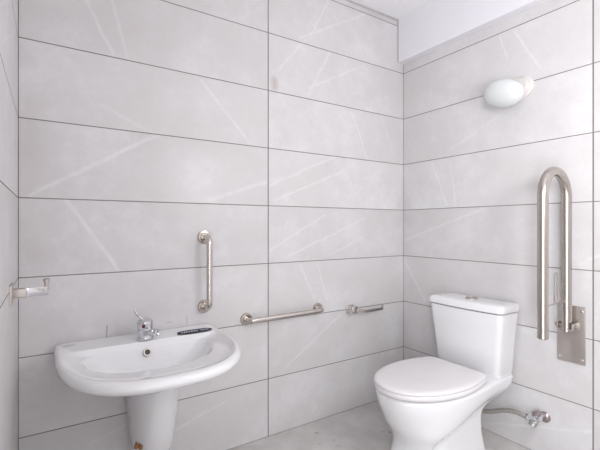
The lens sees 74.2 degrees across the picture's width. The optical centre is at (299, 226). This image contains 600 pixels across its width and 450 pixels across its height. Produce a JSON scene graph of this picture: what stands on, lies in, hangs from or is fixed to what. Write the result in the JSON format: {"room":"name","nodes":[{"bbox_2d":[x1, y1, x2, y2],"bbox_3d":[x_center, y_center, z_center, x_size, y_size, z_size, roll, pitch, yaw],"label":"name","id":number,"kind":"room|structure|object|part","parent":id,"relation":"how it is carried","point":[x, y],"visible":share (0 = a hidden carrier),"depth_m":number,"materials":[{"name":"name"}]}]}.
{"room":"public restroom","nodes":[
{"label":"public restroom","id":0,"kind":"room"},
{"bbox_2d":[0,0,17,449],"bbox_3d":[-0.448,-0.141,0.399,0.116,2.685,2.840,0,0,-32],"label":"wall","id":1,"kind":"structure","parent":0,"point":[8,8],"depth_m":1.25,"materials":[{"name":"tile"}]},
{"bbox_2d":[9,278,49,306],"bbox_3d":[-0.943,0.220,1.347,0.077,0.073,0.160,0,0,12],"label":"paper holder","id":2,"kind":"object","parent":1,"relation":"attached to","point":[34,291],"visible":0.98,"depth_m":1.34,"materials":[{"name":"metal"}]},
{"bbox_3d":[-0.951,0.224,1.306,0.010,0.066,0.102,0,0,-33],"label":"wall plate","id":3,"kind":"part","parent":2,"relation":"part of","materials":[{"name":"metal"}]},
{"bbox_3d":[-0.946,0.224,1.338,0.040,0.030,0.036,0,0,-33],"label":"post","id":4,"kind":"part","parent":2,"relation":"part of","materials":[{"name":"metal"}]},
{"bbox_3d":[-0.915,0.226,1.375,0.012,0.034,0.085,0,0,25],"label":"arm","id":5,"kind":"part","parent":2,"relation":"part of","materials":[{"name":"silver metal"}]},
{"bbox_2d":[18,0,402,449],"bbox_3d":[-0.281,-0.141,2.275,2.624,2.685,0.116,0,0,-33],"label":"wall","id":6,"kind":"structure","parent":0,"point":[272,129],"depth_m":2.09,"materials":[{"name":"tile"}]},
{"bbox_2d":[53,324,240,449],"bbox_3d":[-0.584,0.778,1.615,0.698,0.555,0.653,0,0,-33],"label":"washbasin","id":7,"kind":"object","parent":6,"relation":"attached to","point":[150,374],"visible":0.99,"depth_m":1.69,"materials":[{"name":"ceramic"}]},
{"bbox_2d":[134,309,158,340],"bbox_3d":[-0.683,0.438,1.775,0.100,0.133,0.077,0,0,38],"label":"mixer tap","id":8,"kind":"object","parent":7,"relation":"on","point":[145,330],"visible":1,"depth_m":1.76,"materials":[{"name":"silver metal"}]},
{"bbox_3d":[-0.716,0.402,1.776,0.052,0.061,0.013,0,0,6],"label":"lever","id":9,"kind":"part","parent":8,"relation":"part of","materials":[{"name":"silver metal"}]},
{"bbox_2d":[53,324,240,396],"bbox_3d":[-0.584,0.604,1.615,0.698,0.204,0.653,0,0,-33],"label":"basin","id":10,"kind":"object","parent":7,"relation":"in","point":[179,357],"depth_m":1.64,"materials":[{"name":"ceramic"}]},
{"bbox_2d":[198,230,212,312],"bbox_3d":[-0.473,0.234,2.023,0.069,0.428,0.094,0,0,-33],"label":"grab bar","id":11,"kind":"object","parent":6,"relation":"attached to","point":[204,236],"visible":1,"depth_m":1.99,"materials":[{"name":"metal"}]},
{"bbox_2d":[240,303,323,324],"bbox_3d":[-0.075,0.509,2.296,0.555,0.073,0.075,0,0,-33],"label":"grab bar","id":12,"kind":"object","parent":6,"relation":"attached to","point":[246,318],"visible":1,"depth_m":2.23,"materials":[{"name":"metal"}]},
{"bbox_2d":[346,304,382,313],"bbox_3d":[0.431,0.538,2.635,0.279,0.054,0.063,0,0,-33],"label":"paper holder","id":13,"kind":"object","parent":6,"relation":"attached to","point":[351,308],"visible":1,"depth_m":2.58,"materials":[{"name":"silver metal"}]},
{"bbox_3d":[0.340,0.538,2.574,0.051,0.043,0.047,0,0,-33],"label":"post","id":14,"kind":"part","parent":13,"relation":"part of","materials":[{"name":"metal"}]},
{"bbox_3d":[0.456,0.549,2.622,0.252,0.031,0.014,0,0,-31],"label":"arm","id":15,"kind":"part","parent":13,"relation":"part of","materials":[{"name":"metal"}]},
{"bbox_2d":[346,0,398,62],"bbox_3d":[-0.223,-1.329,2.240,2.221,0.309,0.006,0,0,-33],"label":"trim","id":16,"kind":"structure","parent":6,"relation":"attached to","point":[351,1],"depth_m":2.81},
{"bbox_2d":[229,400,529,449],"bbox_3d":[0.446,1.251,0.986,2.822,0.099,3.069,0,0,-33],"label":"floor","id":17,"kind":"structure","parent":0,"point":[364,427],"depth_m":2.27,"materials":[{"name":"grey tile"}]},
{"bbox_2d":[374,292,519,449],"bbox_3d":[0.737,0.806,2.133,0.827,0.790,0.479,0,0,-33],"label":"toilet","id":18,"kind":"object","parent":17,"relation":"on","point":[428,402],"visible":1,"depth_m":2.07,"materials":[{"name":"ceramic"}]},
{"bbox_3d":[0.640,0.768,2.048,0.573,0.021,0.444,0,0,-33],"label":"lid","id":19,"kind":"part","parent":18,"relation":"part of","materials":[{"name":"white plastic"}]},
{"bbox_3d":[0.992,0.442,2.304,0.211,0.048,0.472,0,0,-33],"label":"cistern lid","id":20,"kind":"part","parent":18,"relation":"part of","materials":[{"name":"ceramic"}]},
{"bbox_2d":[352,0,431,19],"bbox_3d":[0.446,-1.533,0.986,2.822,0.099,3.069,0,0,-33],"label":"ceiling","id":21,"kind":"structure","parent":0,"point":[397,9],"depth_m":2.67,"materials":[{"name":"white paint"}]},
{"bbox_2d":[403,0,599,449],"bbox_3d":[1.577,-0.141,1.728,0.116,2.685,2.838,0,0,-33],"label":"wall","id":22,"kind":"structure","parent":0,"point":[473,168],"depth_m":2.20,"materials":[{"name":"tile"}]},
{"bbox_2d":[399,0,547,64],"bbox_3d":[1.506,-1.329,1.680,0.056,0.309,2.838,0,0,-33],"label":"beam","id":23,"kind":"structure","parent":22,"relation":"attached to","point":[436,24],"depth_m":2.52,"materials":[{"name":"white paint"}]},
{"bbox_2d":[483,76,533,107],"bbox_3d":[1.123,-0.736,2.173,0.155,0.171,0.231,0,0,-33],"label":"wall lamp","id":24,"kind":"object","parent":22,"relation":"attached to","point":[506,92],"visible":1,"depth_m":2.12,"materials":[{"name":"white glass"}]},
{"bbox_2d":[529,410,550,427],"bbox_3d":[1.237,0.996,2.060,0.104,0.084,0.058,0,0,-20],"label":"angle valve","id":25,"kind":"object","parent":22,"relation":"attached to","point":[537,416],"visible":1,"depth_m":2.05,"materials":[{"name":"metal"}]},
{"bbox_2d":[482,408,530,419],"bbox_3d":[1.097,1.032,2.202,0.348,0.102,0.087,0,0,41],"label":"supply hose","id":26,"kind":"object","parent":25,"relation":"attached to","point":[495,410],"visible":0.78,"depth_m":2.17,"materials":[{"name":"silver metal"}]},
{"bbox_3d":[1.226,0.971,2.057,0.045,0.034,0.046,0,0,-33],"label":"handle","id":27,"kind":"part","parent":25,"relation":"part of","materials":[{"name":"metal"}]},
{"bbox_2d":[537,167,585,365],"bbox_3d":[1.221,0.195,1.888,0.304,0.957,0.125,0,0,-33],"label":"rail","id":28,"kind":"object","parent":22,"relation":"attached to","point":[570,324],"visible":1,"depth_m":1.92,"materials":[{"name":"metal"}]},
{"bbox_3d":[1.345,0.532,1.970,0.007,0.282,0.125,0,0,-33],"label":"wall plate","id":29,"kind":"part","parent":28,"relation":"part of","materials":[{"name":"metal"}]}
]}

